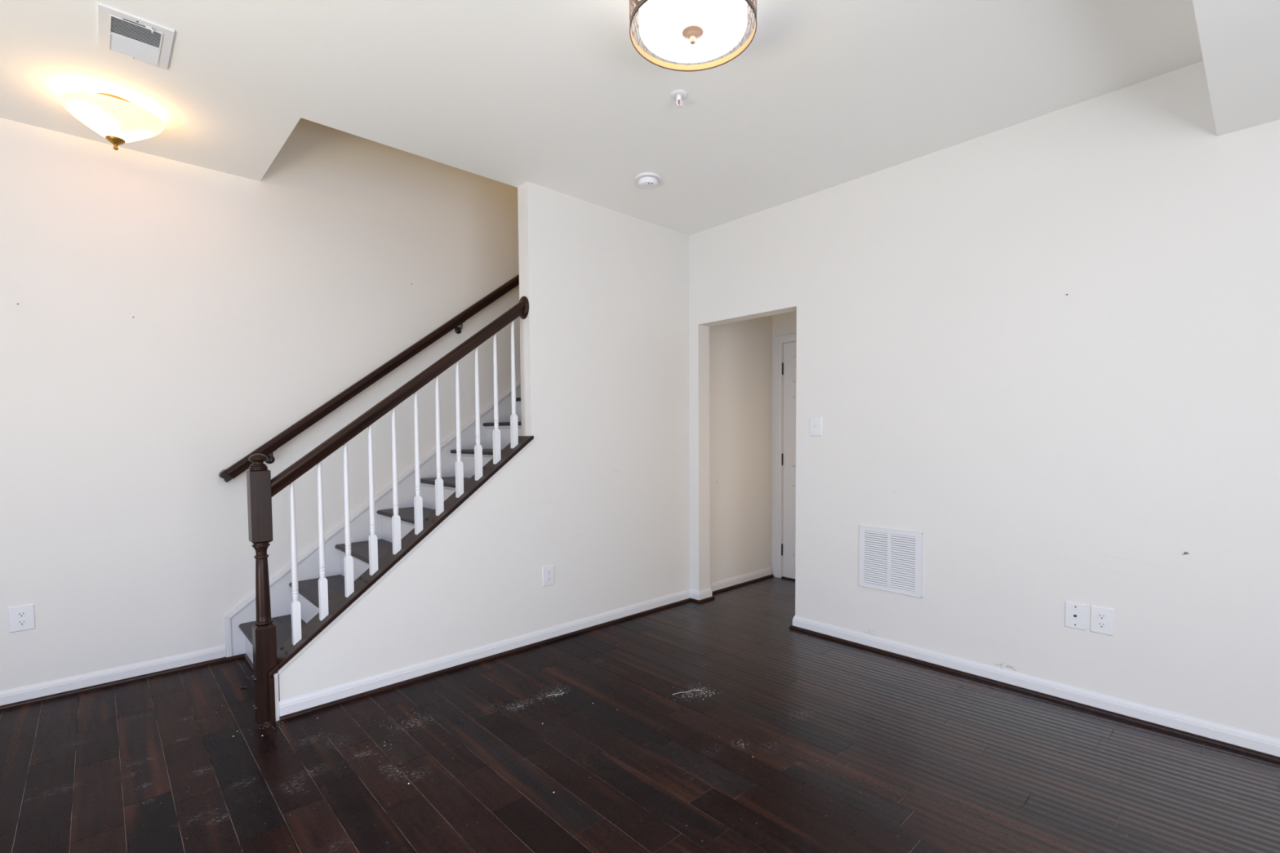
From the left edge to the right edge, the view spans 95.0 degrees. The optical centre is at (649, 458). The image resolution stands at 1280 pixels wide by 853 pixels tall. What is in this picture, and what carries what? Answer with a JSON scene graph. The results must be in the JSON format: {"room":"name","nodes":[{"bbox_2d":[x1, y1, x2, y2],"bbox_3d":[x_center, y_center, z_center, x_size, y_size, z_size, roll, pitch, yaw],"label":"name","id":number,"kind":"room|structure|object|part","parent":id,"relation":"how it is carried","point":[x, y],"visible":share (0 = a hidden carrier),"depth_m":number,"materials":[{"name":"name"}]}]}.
{"room":"empty living room","nodes":[
{"label":"empty living room","id":0,"kind":"room"},
{"bbox_2d":[0,117,520,691],"bbox_3d":[-1.722,-1.492,3.974,6.450,5.200,0.115,-3,3,-43],"label":"wall","id":1,"kind":"structure","parent":0,"point":[253,304],"depth_m":3.20,"materials":[{"name":"paint"}]},
{"bbox_2d":[8,604,35,632],"bbox_3d":[-2.981,0.757,2.781,0.086,0.122,0.007,-3,3,-43],"label":"wall outlet","id":2,"kind":"object","parent":1,"relation":"attached to","point":[20,618],"visible":1,"depth_m":2.78,"materials":[{"name":"white plastic"}]},
{"bbox_2d":[16,618,26,626],"bbox_3d":[-2.979,0.776,2.780,0.034,0.029,0.002,-3,3,-43],"label":"receptacle","id":3,"kind":"object","parent":2,"relation":"attached to","point":[20,622],"depth_m":2.78,"materials":[{"name":"grey plastic"}]},
{"bbox_2d":[16,611,26,617],"bbox_3d":[-2.980,0.738,2.778,0.034,0.029,0.002,-3,3,-43],"label":"receptacle","id":4,"kind":"object","parent":2,"relation":"attached to","point":[19,614],"depth_m":2.78,"materials":[{"name":"grey plastic"}]},
{"bbox_2d":[0,644,226,711],"bbox_3d":[-3.203,1.138,2.571,2.196,0.084,0.027,-3,3,-43],"label":"baseboard","id":5,"kind":"structure","parent":1,"relation":"attached to","point":[55,689],"depth_m":2.98,"materials":[{"name":"white paint"}]},
{"bbox_2d":[218,274,519,482],"bbox_3d":[-1.233,-1.153,4.306,3.207,2.466,0.092,-3,3,-43],"label":"wall handrail","id":6,"kind":"object","parent":1,"relation":"attached to","point":[267,449],"visible":0.64,"depth_m":3.72,"materials":[{"name":"brown wood"}]},
{"bbox_3d":[-2.219,-0.011,3.428,0.014,0.051,0.064,-3,3,-43],"label":"bracket arm","id":7,"kind":"part","parent":6,"relation":"part of","materials":[{"name":"black metal"}]},
{"bbox_3d":[-1.362,-0.943,4.204,0.014,0.051,0.064,-3,3,-43],"label":"bracket arm","id":8,"kind":"part","parent":6,"relation":"part of","materials":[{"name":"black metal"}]},
{"bbox_2d":[278,182,772,718],"bbox_3d":[-0.295,-1.497,3.888,3.892,5.200,0.109,-3,3,-43],"label":"wall","id":9,"kind":"structure","parent":0,"point":[599,494],"depth_m":3.76,"materials":[{"name":"paint"}]},
{"bbox_2d":[273,440,532,721],"bbox_3d":[-1.191,0.526,3.050,1.343,1.241,0.028,-3,3,-43],"label":"trim","id":10,"kind":"structure","parent":9,"relation":"attached to","point":[276,675],"depth_m":2.86,"materials":[{"name":"white paint"}]},
{"bbox_2d":[279,566,773,721],"bbox_3d":[-0.254,1.064,3.866,3.757,0.084,0.117,-3,3,-43],"label":"baseboard","id":11,"kind":"structure","parent":9,"relation":"attached to","point":[298,706],"depth_m":3.30,"materials":[{"name":"white paint"}]},
{"bbox_2d":[542,564,554,586],"bbox_3d":[-0.620,0.716,3.582,0.086,0.122,0.007,-3,3,-43],"label":"wall outlet","id":12,"kind":"object","parent":9,"relation":"attached to","point":[548,572],"visible":1,"depth_m":3.58,"materials":[{"name":"white plastic"}]},
{"bbox_2d":[546,570,551,575],"bbox_3d":[-0.618,0.696,3.579,0.034,0.029,0.002,-3,3,-43],"label":"receptacle","id":13,"kind":"object","parent":12,"relation":"attached to","point":[548,572],"depth_m":3.58,"materials":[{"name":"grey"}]},
{"bbox_2d":[0,0,1203,235],"bbox_3d":[-0.216,-1.587,1.287,4.958,0.120,5.851,-3,3,-43],"label":"ceiling","id":14,"kind":"structure","parent":0,"point":[558,95],"depth_m":2.44,"materials":[{"name":"paint"}]},
{"bbox_2d":[59,91,164,150],"bbox_3d":[-2.359,-1.466,2.583,0.342,0.204,0.342,-3,3,-43],"label":"ceiling light","id":15,"kind":"object","parent":14,"relation":"attached to","point":[119,121],"visible":1,"depth_m":2.51,"materials":[{"name":"white glass"}]},
{"bbox_2d":[97,2,174,70],"bbox_3d":[-1.898,-1.543,2.162,0.200,0.020,0.302,-3,3,-43],"label":"ceiling vent","id":16,"kind":"object","parent":14,"relation":"in","point":[121,33],"visible":1,"depth_m":2.15,"materials":[{"name":"white metal"}]},
{"bbox_3d":[-1.947,-1.548,2.212,0.134,0.006,0.115,-3,3,-43],"label":"louvre panel","id":17,"kind":"part","parent":16,"relation":"part of","materials":[{"name":"white metal"}]},
{"bbox_3d":[-1.862,-1.544,2.123,0.134,0.006,0.112,-3,3,-43],"label":"louvre panel","id":18,"kind":"part","parent":16,"relation":"part of","materials":[{"name":"white metal"}]},
{"bbox_3d":[-1.792,-1.537,2.098,0.022,0.012,0.014,-3,3,-43],"label":"damper lever","id":19,"kind":"part","parent":16,"relation":"part of","materials":[{"name":"white metal"}]},
{"bbox_2d":[635,172,660,189],"bbox_3d":[-0.011,-1.592,3.373,0.144,0.048,0.144,-3,3,-43],"label":"smoke detector","id":20,"kind":"object","parent":14,"relation":"attached to","point":[647,180],"visible":1,"depth_m":3.33,"materials":[{"name":"white plastic"}]},
{"bbox_2d":[670,89,687,108],"bbox_3d":[0.126,-1.556,2.547,0.074,0.052,0.074,-3,3,-43],"label":"sprinkler","id":21,"kind":"object","parent":14,"relation":"attached to","point":[678,95],"visible":1,"depth_m":2.54,"materials":[{"name":"white metal"}]},
{"bbox_2d":[629,0,756,71],"bbox_3d":[0.138,-1.453,1.901,0.411,0.204,0.411,-3,3,-43],"label":"drum ceiling light","id":22,"kind":"object","parent":14,"relation":"attached to","point":[682,31],"visible":1,"depth_m":1.90,"materials":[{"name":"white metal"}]},
{"bbox_2d":[1191,0,1279,136],"bbox_3d":[1.115,-1.320,-0.111,4.958,0.312,1.977,-3,3,-43],"label":"soffit","id":23,"kind":"structure","parent":14,"relation":"attached to","point":[1239,40],"depth_m":1.83,"materials":[{"name":"paint"}]},
{"bbox_2d":[0,576,1279,852],"bbox_3d":[0.235,1.250,1.817,6.150,0.120,5.851,-3,3,-43],"label":"floor","id":24,"kind":"structure","parent":0,"point":[933,760],"depth_m":2.27,"materials":[{"name":"brown wood"}]},
{"bbox_2d":[224,380,521,672],"bbox_3d":[-0.758,-0.414,4.205,3.704,3.015,0.929,-3,3,-43],"label":"staircase","id":25,"kind":"structure","parent":24,"relation":"on","point":[239,622],"depth_m":3.70,"materials":[{"name":"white wood"}]},
{"bbox_3d":[-2.054,1.144,3.020,0.090,0.020,0.895,-3,3,-43],"label":"shoe molding","id":26,"kind":"part","parent":25,"relation":"part of","materials":[{"name":"brown wood"}]},
{"bbox_2d":[246,296,533,723],"bbox_3d":[-1.258,0.102,3.054,1.417,2.089,0.167,-3,3,-43],"label":"stair railing","id":27,"kind":"object","parent":25,"relation":"attached to","point":[268,660],"visible":1,"depth_m":2.85,"materials":[{"name":"brown wood"}]},
{"bbox_3d":[-1.728,0.953,2.632,0.078,0.430,0.078,-3,3,-43],"label":"newel post","id":28,"kind":"part","parent":27,"relation":"part of","materials":[{"name":"brown wood"}]},
{"bbox_3d":[-1.227,-0.382,3.043,1.302,1.067,0.059,-3,3,-43],"label":"handrail","id":29,"kind":"part","parent":27,"relation":"part of","materials":[{"name":"brown wood"}]},
{"bbox_2d":[186,680,863,843],"bbox_3d":[-0.695,1.176,2.259,2.409,0.003,2.551,-3,3,-43],"label":"crumbs","id":30,"kind":"object","parent":24,"relation":"on","point":[467,680],"visible":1,"depth_m":2.82,"materials":[{"name":"white"}]},
{"bbox_2d":[771,311,796,576],"bbox_3d":[1.494,-0.316,4.797,0.125,2.740,1.092,-3,3,-43],"label":"wall","id":31,"kind":"structure","parent":0,"point":[783,324],"depth_m":5.12,"materials":[{"name":"paint"}]},
{"bbox_2d":[774,333,796,581],"bbox_3d":[1.448,0.001,4.846,0.137,2.104,0.888,-3,3,-43],"label":"door","id":32,"kind":"structure","parent":31,"relation":"in","point":[785,353],"depth_m":5.07,"materials":[{"name":"white paint"}]},
{"bbox_2d":[688,61,1279,739],"bbox_3d":[1.996,-0.290,2.711,0.125,2.860,4.812,-3,3,-43],"label":"wall","id":33,"kind":"structure","parent":0,"point":[1113,442],"depth_m":2.75,"materials":[{"name":"paint"}]},
{"bbox_2d":[809,417,822,435],"bbox_3d":[1.027,-0.200,3.639,0.017,0.120,0.085,-3,3,-43],"label":"light switch","id":34,"kind":"object","parent":33,"relation":"attached to","point":[815,423],"visible":1,"depth_m":3.64,"materials":[{"name":"white plastic"}]},
{"bbox_2d":[858,525,923,597],"bbox_3d":[1.361,0.576,3.329,0.009,0.356,0.363,-3,3,-43],"label":"air vent","id":35,"kind":"object","parent":33,"relation":"in","point":[891,560],"visible":1,"depth_m":3.32,"materials":[{"name":"white metal"}]},
{"bbox_3d":[1.305,0.574,3.388,0.005,0.301,0.138,-3,3,-43],"label":"louvre panel","id":36,"kind":"part","parent":35,"relation":"part of","materials":[{"name":"white metal"}]},
{"bbox_3d":[1.413,0.578,3.274,0.005,0.301,0.137,-3,3,-43],"label":"louvre panel","id":37,"kind":"part","parent":35,"relation":"part of","materials":[{"name":"white metal"}]},
{"bbox_2d":[789,615,1279,763],"bbox_3d":[2.304,1.109,2.435,0.152,0.084,3.914,-3,3,-43],"label":"baseboard","id":38,"kind":"structure","parent":33,"relation":"attached to","point":[1258,745],"depth_m":2.73,"materials":[{"name":"white paint"}]},
{"bbox_2d":[1064,600,1086,630],"bbox_3d":[1.959,0.724,2.699,0.013,0.121,0.082,-3,3,-43],"label":"cable jack plate","id":39,"kind":"object","parent":33,"relation":"attached to","point":[1075,614],"visible":1,"depth_m":2.70,"materials":[{"name":"white plastic"}]},
{"bbox_2d":[1089,604,1114,635],"bbox_3d":[2.029,0.726,2.630,0.007,0.122,0.086,-3,3,-43],"label":"wall outlet","id":40,"kind":"object","parent":33,"relation":"attached to","point":[1102,619],"visible":1,"depth_m":2.63,"materials":[{"name":"white plastic"}]},
{"bbox_2d":[1097,621,1106,628],"bbox_3d":[2.027,0.746,2.629,0.002,0.029,0.034,-3,3,-43],"label":"receptacle","id":41,"kind":"object","parent":40,"relation":"attached to","point":[1100,624],"depth_m":2.63,"materials":[{"name":"grey plastic"}]},
{"bbox_2d":[1097,613,1106,619],"bbox_3d":[2.027,0.707,2.628,0.002,0.029,0.034,-3,3,-43],"label":"receptacle","id":42,"kind":"object","parent":40,"relation":"attached to","point":[1100,615],"depth_m":2.63,"materials":[{"name":"grey plastic"}]}
]}

